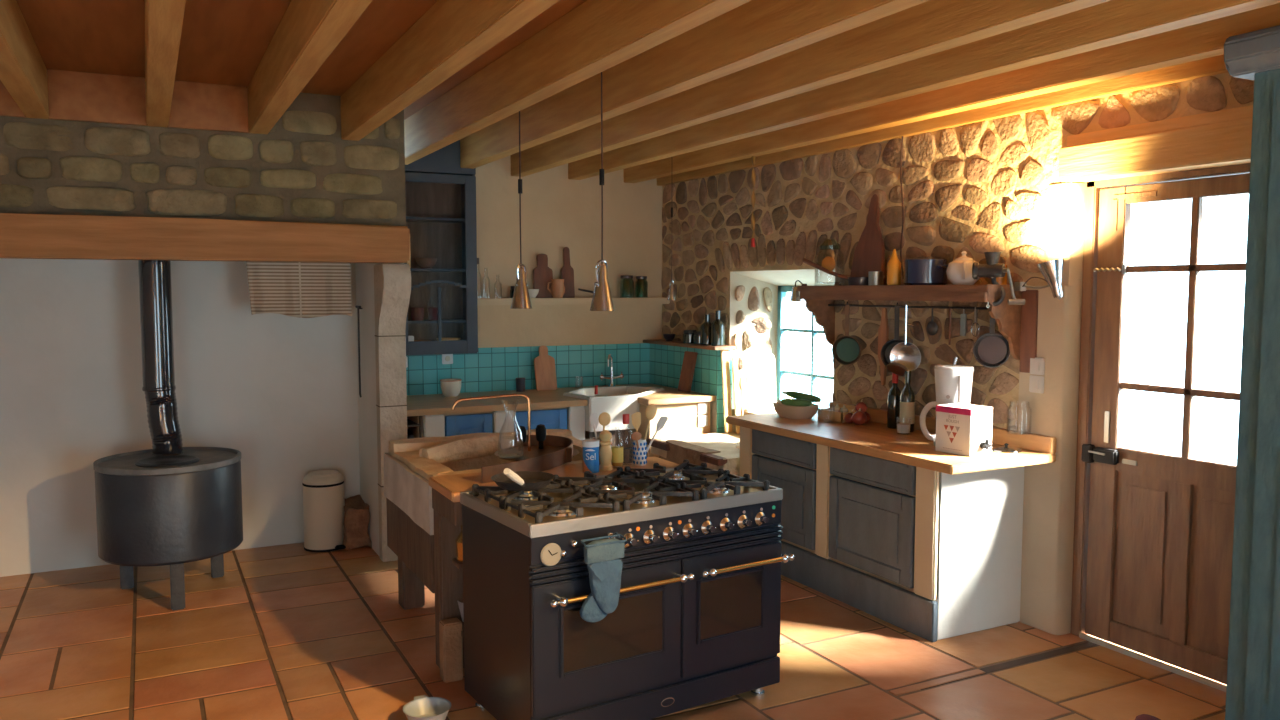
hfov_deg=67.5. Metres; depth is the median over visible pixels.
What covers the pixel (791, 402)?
courgette
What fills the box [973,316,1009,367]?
frying pan
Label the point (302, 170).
wall
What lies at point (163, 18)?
ceiling beam
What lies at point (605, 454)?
pepper mill
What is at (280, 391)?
wall
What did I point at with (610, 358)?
faucet
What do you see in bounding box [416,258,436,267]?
bowl
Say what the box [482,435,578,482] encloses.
guard
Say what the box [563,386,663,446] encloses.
sink
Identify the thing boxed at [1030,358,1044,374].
light switch
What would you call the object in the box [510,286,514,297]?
jar
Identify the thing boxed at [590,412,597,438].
wooden spatula
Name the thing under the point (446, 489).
wooden table
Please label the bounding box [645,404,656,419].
spoon bowl
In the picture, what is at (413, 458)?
stone basin
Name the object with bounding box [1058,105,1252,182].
lintel
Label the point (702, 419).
wall socket
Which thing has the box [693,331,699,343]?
jar
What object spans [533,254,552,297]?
cutting board
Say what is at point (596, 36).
ceiling beam
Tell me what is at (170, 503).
wood stove
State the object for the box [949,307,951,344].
stick
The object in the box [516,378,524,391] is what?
cup
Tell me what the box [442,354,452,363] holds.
wall socket
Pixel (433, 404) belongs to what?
countertop
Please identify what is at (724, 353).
leaning board
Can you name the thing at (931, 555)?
base cabinet
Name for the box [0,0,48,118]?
ceiling beam
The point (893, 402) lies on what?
wine bottle
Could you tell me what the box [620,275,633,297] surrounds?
glass jar
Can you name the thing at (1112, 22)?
ceiling beam
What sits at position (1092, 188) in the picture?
trim
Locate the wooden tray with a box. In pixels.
[817,407,854,422]
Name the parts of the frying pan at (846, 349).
handle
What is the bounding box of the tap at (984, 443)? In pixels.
[980,439,991,448]
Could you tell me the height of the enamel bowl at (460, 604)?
0.090 m
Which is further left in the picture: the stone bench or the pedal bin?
the pedal bin
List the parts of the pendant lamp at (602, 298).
lamp shade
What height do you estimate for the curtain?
2.425 m
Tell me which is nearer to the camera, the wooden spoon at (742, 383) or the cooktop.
the cooktop
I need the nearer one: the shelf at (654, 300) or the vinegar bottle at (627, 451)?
the vinegar bottle at (627, 451)
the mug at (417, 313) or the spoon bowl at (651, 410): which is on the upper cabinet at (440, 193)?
the mug at (417, 313)
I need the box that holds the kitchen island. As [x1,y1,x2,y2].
[384,428,581,609]
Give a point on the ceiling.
(223, 42)
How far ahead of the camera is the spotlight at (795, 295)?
5.77 m
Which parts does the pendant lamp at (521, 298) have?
lamp shade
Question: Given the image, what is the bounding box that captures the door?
[1081,173,1249,684]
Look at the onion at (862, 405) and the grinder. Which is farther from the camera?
the onion at (862, 405)
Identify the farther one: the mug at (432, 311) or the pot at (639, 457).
the mug at (432, 311)
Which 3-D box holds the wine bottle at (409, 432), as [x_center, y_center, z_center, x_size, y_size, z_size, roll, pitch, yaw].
[-1.510,0.481,6.185,0.076,0.076,0.284,-2,5,-27]
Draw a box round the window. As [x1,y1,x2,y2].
[777,285,834,410]
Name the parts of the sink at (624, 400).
panel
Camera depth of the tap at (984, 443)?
4.33 m
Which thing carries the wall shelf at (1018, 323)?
attached to the wall at (977, 188)
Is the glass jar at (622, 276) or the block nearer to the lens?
the block
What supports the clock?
on the range cooker at (695, 621)
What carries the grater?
hanging from the wall shelf at (1018, 323)
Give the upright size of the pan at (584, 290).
0.072 m
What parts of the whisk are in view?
handle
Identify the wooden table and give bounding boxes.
[429,456,678,667]
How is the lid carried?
on the countertop at (873, 438)
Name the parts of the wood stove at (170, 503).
leg, hot plate, leg, leg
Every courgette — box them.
[777,398,811,406]
[782,391,820,401]
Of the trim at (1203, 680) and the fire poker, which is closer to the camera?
the trim at (1203, 680)
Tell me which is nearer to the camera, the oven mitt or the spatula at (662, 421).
the oven mitt
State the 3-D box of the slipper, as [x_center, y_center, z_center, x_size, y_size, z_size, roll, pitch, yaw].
[1.824,1.312,3.375,0.104,0.090,0.216,-1,4,-7]
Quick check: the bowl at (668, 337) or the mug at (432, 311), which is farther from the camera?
the bowl at (668, 337)
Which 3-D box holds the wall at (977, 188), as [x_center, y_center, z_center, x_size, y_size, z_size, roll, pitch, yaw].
[2.379,-0.027,3.936,0.470,2.680,9.000,-2,5,-27]
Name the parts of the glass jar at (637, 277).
lid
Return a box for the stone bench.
[647,432,739,475]
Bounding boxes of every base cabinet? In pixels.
[407,395,709,457]
[739,426,1023,641]
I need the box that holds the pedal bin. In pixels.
[302,470,345,551]
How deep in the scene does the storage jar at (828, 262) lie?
5.63 m
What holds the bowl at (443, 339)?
in the upper cabinet at (440, 193)
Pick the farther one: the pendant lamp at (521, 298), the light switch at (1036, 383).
the pendant lamp at (521, 298)
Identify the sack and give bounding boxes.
[342,497,370,550]
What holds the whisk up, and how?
hanging from the wall shelf at (1018, 323)
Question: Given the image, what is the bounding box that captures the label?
[582,455,591,472]
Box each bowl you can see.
[403,695,450,719]
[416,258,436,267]
[436,338,460,340]
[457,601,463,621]
[528,289,538,297]
[631,432,641,440]
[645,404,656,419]
[663,334,675,340]
[886,362,907,375]
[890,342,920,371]
[926,321,937,335]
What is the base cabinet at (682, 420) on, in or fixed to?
on the floor
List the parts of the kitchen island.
apron rail, leg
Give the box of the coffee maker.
[920,357,973,445]
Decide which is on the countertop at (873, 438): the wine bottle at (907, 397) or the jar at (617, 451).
the wine bottle at (907, 397)
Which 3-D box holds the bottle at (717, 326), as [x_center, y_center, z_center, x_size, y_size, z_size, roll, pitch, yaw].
[0.558,-0.228,6.838,0.100,0.250,0.100,-2,5,-27]
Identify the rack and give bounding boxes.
[407,416,422,437]
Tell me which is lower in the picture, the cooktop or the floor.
the floor
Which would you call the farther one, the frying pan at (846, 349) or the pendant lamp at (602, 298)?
the frying pan at (846, 349)
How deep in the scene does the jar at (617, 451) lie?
4.22 m
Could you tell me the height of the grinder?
0.261 m
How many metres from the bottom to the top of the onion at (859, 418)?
0.100 m
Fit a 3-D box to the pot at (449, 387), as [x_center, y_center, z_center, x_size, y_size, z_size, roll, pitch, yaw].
[-1.337,0.198,6.769,0.151,0.118,0.151,-2,5,-27]
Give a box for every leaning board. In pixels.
[721,350,732,432]
[731,357,740,432]
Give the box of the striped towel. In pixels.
[246,262,351,317]
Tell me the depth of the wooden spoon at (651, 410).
4.31 m
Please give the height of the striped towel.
0.366 m
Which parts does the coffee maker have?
jug handle, lid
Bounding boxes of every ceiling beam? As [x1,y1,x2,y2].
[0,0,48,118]
[145,0,185,126]
[247,0,372,133]
[340,0,559,140]
[404,0,750,164]
[460,0,928,168]
[510,0,1110,176]
[568,0,1279,179]
[624,3,1279,182]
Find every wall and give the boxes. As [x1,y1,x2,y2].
[0,93,405,225]
[0,258,359,576]
[406,343,649,395]
[408,155,661,438]
[650,344,731,432]
[661,72,1253,634]
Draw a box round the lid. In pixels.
[992,443,1021,452]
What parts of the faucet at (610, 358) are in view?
tap handle, spout, tap handle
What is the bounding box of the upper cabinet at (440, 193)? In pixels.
[404,140,477,354]
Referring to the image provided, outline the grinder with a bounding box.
[972,252,1024,307]
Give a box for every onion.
[844,410,852,422]
[852,408,866,424]
[855,399,866,412]
[865,412,870,422]
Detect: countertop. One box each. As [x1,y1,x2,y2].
[407,383,715,416]
[726,401,1056,474]
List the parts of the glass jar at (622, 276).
lid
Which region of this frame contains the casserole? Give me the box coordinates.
[903,256,947,284]
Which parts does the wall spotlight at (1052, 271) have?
arm, lamp shade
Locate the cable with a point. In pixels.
(902, 136)
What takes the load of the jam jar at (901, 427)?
on the countertop at (873, 438)
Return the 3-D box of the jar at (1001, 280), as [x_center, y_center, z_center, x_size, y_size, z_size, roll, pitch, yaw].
[1.726,-0.412,4.597,0.070,0.100,0.070,-2,5,-27]
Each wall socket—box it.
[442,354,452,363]
[698,402,707,413]
[698,415,707,426]
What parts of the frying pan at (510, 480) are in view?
handle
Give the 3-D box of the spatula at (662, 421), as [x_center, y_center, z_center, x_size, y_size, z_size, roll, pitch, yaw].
[0.063,0.359,4.334,0.140,0.203,0.020,-2,5,-27]
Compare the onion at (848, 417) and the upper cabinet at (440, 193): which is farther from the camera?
the upper cabinet at (440, 193)
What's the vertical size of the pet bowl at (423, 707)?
0.065 m
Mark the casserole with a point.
(923, 270)
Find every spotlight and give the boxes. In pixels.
[790,280,806,301]
[1014,258,1063,298]
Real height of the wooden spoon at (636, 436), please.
0.146 m
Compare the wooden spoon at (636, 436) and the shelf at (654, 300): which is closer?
the wooden spoon at (636, 436)
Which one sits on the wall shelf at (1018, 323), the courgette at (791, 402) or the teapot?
the teapot
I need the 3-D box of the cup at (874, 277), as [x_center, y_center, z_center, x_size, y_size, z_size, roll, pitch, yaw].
[1.287,-0.445,5.217,0.079,0.075,0.090,2,5,25]
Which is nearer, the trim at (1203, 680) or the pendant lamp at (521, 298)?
the trim at (1203, 680)
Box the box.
[408,336,413,340]
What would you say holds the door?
in the wall at (977, 188)
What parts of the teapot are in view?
lid, handle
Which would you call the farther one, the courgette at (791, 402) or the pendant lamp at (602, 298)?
the courgette at (791, 402)
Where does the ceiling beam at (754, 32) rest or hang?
attached to the ceiling
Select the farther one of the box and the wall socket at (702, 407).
the wall socket at (702, 407)
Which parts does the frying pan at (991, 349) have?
handle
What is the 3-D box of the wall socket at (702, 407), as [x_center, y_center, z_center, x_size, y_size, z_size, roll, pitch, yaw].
[0.447,0.344,6.810,0.080,0.080,0.016,-2,5,-27]
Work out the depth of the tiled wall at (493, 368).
7.20 m
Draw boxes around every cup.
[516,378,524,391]
[868,271,884,284]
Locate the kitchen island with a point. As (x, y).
(409, 464)
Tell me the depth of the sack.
5.93 m
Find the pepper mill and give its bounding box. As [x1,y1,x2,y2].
[599,430,611,470]
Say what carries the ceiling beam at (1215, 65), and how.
attached to the wall at (977, 188)
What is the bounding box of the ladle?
[926,308,937,335]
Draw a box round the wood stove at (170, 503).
[93,260,242,610]
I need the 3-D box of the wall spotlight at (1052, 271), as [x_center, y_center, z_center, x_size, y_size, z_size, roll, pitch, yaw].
[1.770,-0.361,4.282,0.109,0.178,0.337,-1,4,-7]
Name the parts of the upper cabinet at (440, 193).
panel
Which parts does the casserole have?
lid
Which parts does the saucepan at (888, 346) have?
handle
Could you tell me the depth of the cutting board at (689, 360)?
7.05 m
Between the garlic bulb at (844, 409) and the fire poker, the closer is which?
the garlic bulb at (844, 409)
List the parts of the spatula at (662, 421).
blade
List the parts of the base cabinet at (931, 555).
post, door, drawer, post, door, drawer, post, panel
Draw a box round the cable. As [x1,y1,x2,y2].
[900,136,903,276]
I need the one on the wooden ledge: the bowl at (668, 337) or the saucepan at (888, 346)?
the bowl at (668, 337)
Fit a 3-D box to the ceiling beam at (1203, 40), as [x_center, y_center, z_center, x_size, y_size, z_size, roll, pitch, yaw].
[1.930,-1.227,3.616,0.100,0.240,8.800,-2,5,-27]
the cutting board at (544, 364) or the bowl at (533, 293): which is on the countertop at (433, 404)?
the cutting board at (544, 364)
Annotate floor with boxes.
[0,542,1225,719]
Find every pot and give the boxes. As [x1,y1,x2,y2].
[440,379,461,396]
[593,437,600,464]
[633,439,646,465]
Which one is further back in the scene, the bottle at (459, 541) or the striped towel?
the striped towel
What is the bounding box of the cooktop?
[460,466,782,537]
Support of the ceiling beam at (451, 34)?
attached to the ceiling
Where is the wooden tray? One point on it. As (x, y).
(826, 414)
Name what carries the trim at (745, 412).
attached to the wall at (977, 188)
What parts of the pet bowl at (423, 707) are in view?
lug handle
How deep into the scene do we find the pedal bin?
5.86 m
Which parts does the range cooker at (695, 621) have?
leg, burner, rail, burner, timer knob, burner, oven door, handle rail, control knob, burner, control knob, moulding, control panel, drawer, control knob, burner, rail, control knob, control knob, rail, burner, control knob, oven door, control knob, handle rail, leg, control knob, rail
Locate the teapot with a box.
[946,251,979,284]
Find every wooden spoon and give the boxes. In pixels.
[598,412,610,430]
[631,432,641,450]
[644,404,656,439]
[739,376,745,414]
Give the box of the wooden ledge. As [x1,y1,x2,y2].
[643,339,735,349]
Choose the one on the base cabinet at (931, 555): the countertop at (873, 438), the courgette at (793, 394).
the countertop at (873, 438)
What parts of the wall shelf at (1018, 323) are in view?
hanging rail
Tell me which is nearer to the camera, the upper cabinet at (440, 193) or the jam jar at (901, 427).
the jam jar at (901, 427)
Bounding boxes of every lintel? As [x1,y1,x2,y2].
[0,213,409,262]
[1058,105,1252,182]
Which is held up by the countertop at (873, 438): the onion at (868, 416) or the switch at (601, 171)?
the onion at (868, 416)
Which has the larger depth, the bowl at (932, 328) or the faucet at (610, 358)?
the faucet at (610, 358)
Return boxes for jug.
[547,279,564,297]
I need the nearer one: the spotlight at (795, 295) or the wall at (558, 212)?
the spotlight at (795, 295)
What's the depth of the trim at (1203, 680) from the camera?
4.08 m
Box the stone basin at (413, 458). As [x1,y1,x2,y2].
[387,428,581,479]
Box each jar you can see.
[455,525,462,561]
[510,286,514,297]
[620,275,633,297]
[635,276,647,297]
[683,330,695,342]
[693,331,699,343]
[814,239,844,283]
[896,419,911,432]
[991,265,1006,284]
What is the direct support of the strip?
hanging from the ceiling beam at (1203, 40)
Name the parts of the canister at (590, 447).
lid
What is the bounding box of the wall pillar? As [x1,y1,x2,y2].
[355,263,410,561]
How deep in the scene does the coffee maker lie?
4.53 m
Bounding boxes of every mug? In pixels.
[411,307,423,320]
[428,307,437,319]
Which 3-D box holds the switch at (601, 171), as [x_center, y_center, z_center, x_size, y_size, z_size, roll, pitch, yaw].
[-0.170,-0.812,4.253,0.022,0.070,0.022,4,6,43]
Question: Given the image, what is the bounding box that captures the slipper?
[1135,714,1160,719]
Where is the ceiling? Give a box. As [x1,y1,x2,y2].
[16,0,586,119]
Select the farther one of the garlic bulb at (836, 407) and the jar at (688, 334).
the jar at (688, 334)
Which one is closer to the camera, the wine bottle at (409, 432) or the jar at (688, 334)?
the wine bottle at (409, 432)
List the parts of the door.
chain, handle, panel, panel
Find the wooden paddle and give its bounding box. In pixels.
[878,308,888,384]
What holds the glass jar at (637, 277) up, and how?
on the shelf at (654, 300)
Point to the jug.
(557, 288)
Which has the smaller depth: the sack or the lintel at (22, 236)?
the lintel at (22, 236)
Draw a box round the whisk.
[971,307,979,336]
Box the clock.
[540,543,560,565]
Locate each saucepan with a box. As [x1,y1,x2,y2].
[803,258,867,284]
[881,302,904,365]
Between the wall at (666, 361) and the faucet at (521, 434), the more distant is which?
the wall at (666, 361)
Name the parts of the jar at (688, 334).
lid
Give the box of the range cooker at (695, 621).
[460,459,794,719]
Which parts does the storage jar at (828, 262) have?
lid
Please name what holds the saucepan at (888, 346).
hanging from the wall shelf at (1018, 323)
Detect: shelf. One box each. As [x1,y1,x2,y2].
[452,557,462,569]
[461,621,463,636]
[477,297,669,304]
[797,285,1038,372]
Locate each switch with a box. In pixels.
[518,179,521,193]
[599,169,603,184]
[1029,375,1043,393]
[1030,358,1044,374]
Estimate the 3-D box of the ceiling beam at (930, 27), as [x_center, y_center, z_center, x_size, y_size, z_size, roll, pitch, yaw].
[1.104,-1.196,3.191,0.100,0.240,8.800,-2,5,-27]
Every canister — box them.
[582,439,598,472]
[751,238,754,246]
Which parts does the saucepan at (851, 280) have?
handle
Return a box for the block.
[439,617,462,682]
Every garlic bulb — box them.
[833,404,840,411]
[840,405,847,412]
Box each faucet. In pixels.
[451,394,545,450]
[599,354,623,386]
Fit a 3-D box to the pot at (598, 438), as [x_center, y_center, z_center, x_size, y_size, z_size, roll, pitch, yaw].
[-0.179,0.411,4.315,0.070,0.120,0.070,-2,5,-27]
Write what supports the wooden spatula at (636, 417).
in the pot at (639, 457)
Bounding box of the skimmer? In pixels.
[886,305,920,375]
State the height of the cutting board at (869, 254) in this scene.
0.518 m
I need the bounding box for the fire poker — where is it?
[355,306,361,396]
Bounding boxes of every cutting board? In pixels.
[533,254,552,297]
[534,346,556,390]
[561,247,574,297]
[678,351,697,392]
[850,194,884,284]
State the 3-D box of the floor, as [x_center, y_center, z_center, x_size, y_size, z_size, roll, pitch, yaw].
[-0.274,1.468,2.674,6.460,0.121,9.000,-2,5,-27]
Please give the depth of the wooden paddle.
5.34 m
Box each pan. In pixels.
[491,468,554,490]
[578,288,610,292]
[832,302,861,364]
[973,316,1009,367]
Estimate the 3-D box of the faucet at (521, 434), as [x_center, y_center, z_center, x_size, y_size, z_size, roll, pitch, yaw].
[-0.658,0.305,4.524,0.454,0.292,0.078,-2,5,-23]
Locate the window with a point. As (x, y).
(782, 290)
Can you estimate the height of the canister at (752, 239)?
0.055 m
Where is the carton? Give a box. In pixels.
[935,401,992,456]
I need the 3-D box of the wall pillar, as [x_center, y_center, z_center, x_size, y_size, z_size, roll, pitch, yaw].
[-1.671,0.174,6.048,0.172,1.970,1.369,-2,5,-27]
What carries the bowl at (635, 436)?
on the wooden spoon at (636, 436)
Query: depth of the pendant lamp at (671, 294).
6.83 m
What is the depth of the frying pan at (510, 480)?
3.57 m
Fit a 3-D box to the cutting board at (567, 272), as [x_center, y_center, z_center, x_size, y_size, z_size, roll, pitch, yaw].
[-0.553,-0.666,7.281,0.100,0.388,0.060,-2,5,-27]
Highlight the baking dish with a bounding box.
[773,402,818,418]
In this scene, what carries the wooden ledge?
on the wall at (666, 361)
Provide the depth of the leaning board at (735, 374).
6.73 m
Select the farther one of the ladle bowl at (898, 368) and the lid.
the ladle bowl at (898, 368)
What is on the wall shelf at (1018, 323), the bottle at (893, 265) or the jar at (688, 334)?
the bottle at (893, 265)
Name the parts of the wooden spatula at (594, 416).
blade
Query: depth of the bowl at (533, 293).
7.09 m
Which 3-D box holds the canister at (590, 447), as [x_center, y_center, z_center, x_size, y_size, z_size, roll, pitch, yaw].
[-0.213,0.415,4.140,0.075,0.138,0.075,-2,5,-27]
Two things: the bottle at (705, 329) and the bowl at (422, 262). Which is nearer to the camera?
the bowl at (422, 262)
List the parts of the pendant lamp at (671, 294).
lamp shade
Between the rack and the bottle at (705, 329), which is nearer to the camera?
the rack
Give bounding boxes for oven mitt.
[580,532,626,621]
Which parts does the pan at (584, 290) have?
handle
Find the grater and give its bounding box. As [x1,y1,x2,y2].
[960,309,966,335]
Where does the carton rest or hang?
on the countertop at (873, 438)
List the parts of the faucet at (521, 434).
tap handle, tap handle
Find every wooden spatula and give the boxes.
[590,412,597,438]
[631,412,640,431]
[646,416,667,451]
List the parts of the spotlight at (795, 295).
lamp shade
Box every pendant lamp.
[510,111,531,308]
[590,72,614,310]
[667,207,675,299]
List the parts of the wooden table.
rail, post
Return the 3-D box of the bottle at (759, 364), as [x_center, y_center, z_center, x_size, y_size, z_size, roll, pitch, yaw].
[0.851,0.114,6.748,0.220,0.487,0.079,-1,4,-15]
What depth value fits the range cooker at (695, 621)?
3.47 m
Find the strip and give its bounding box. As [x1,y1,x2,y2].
[751,156,755,246]
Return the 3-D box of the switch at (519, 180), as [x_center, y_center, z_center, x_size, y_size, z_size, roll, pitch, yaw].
[-0.603,-0.874,4.814,0.022,0.070,0.022,3,5,33]
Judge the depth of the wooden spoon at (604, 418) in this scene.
4.30 m
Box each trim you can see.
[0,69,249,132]
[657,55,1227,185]
[732,408,775,414]
[1071,163,1249,636]
[1079,633,1225,691]
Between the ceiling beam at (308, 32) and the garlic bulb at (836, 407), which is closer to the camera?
the ceiling beam at (308, 32)
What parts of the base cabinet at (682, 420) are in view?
post, door, post, door, post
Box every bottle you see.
[407,428,413,438]
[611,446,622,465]
[619,414,631,462]
[700,314,711,344]
[711,311,724,345]
[745,342,775,410]
[887,249,900,284]
[887,373,900,428]
[899,371,914,431]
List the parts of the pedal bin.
lid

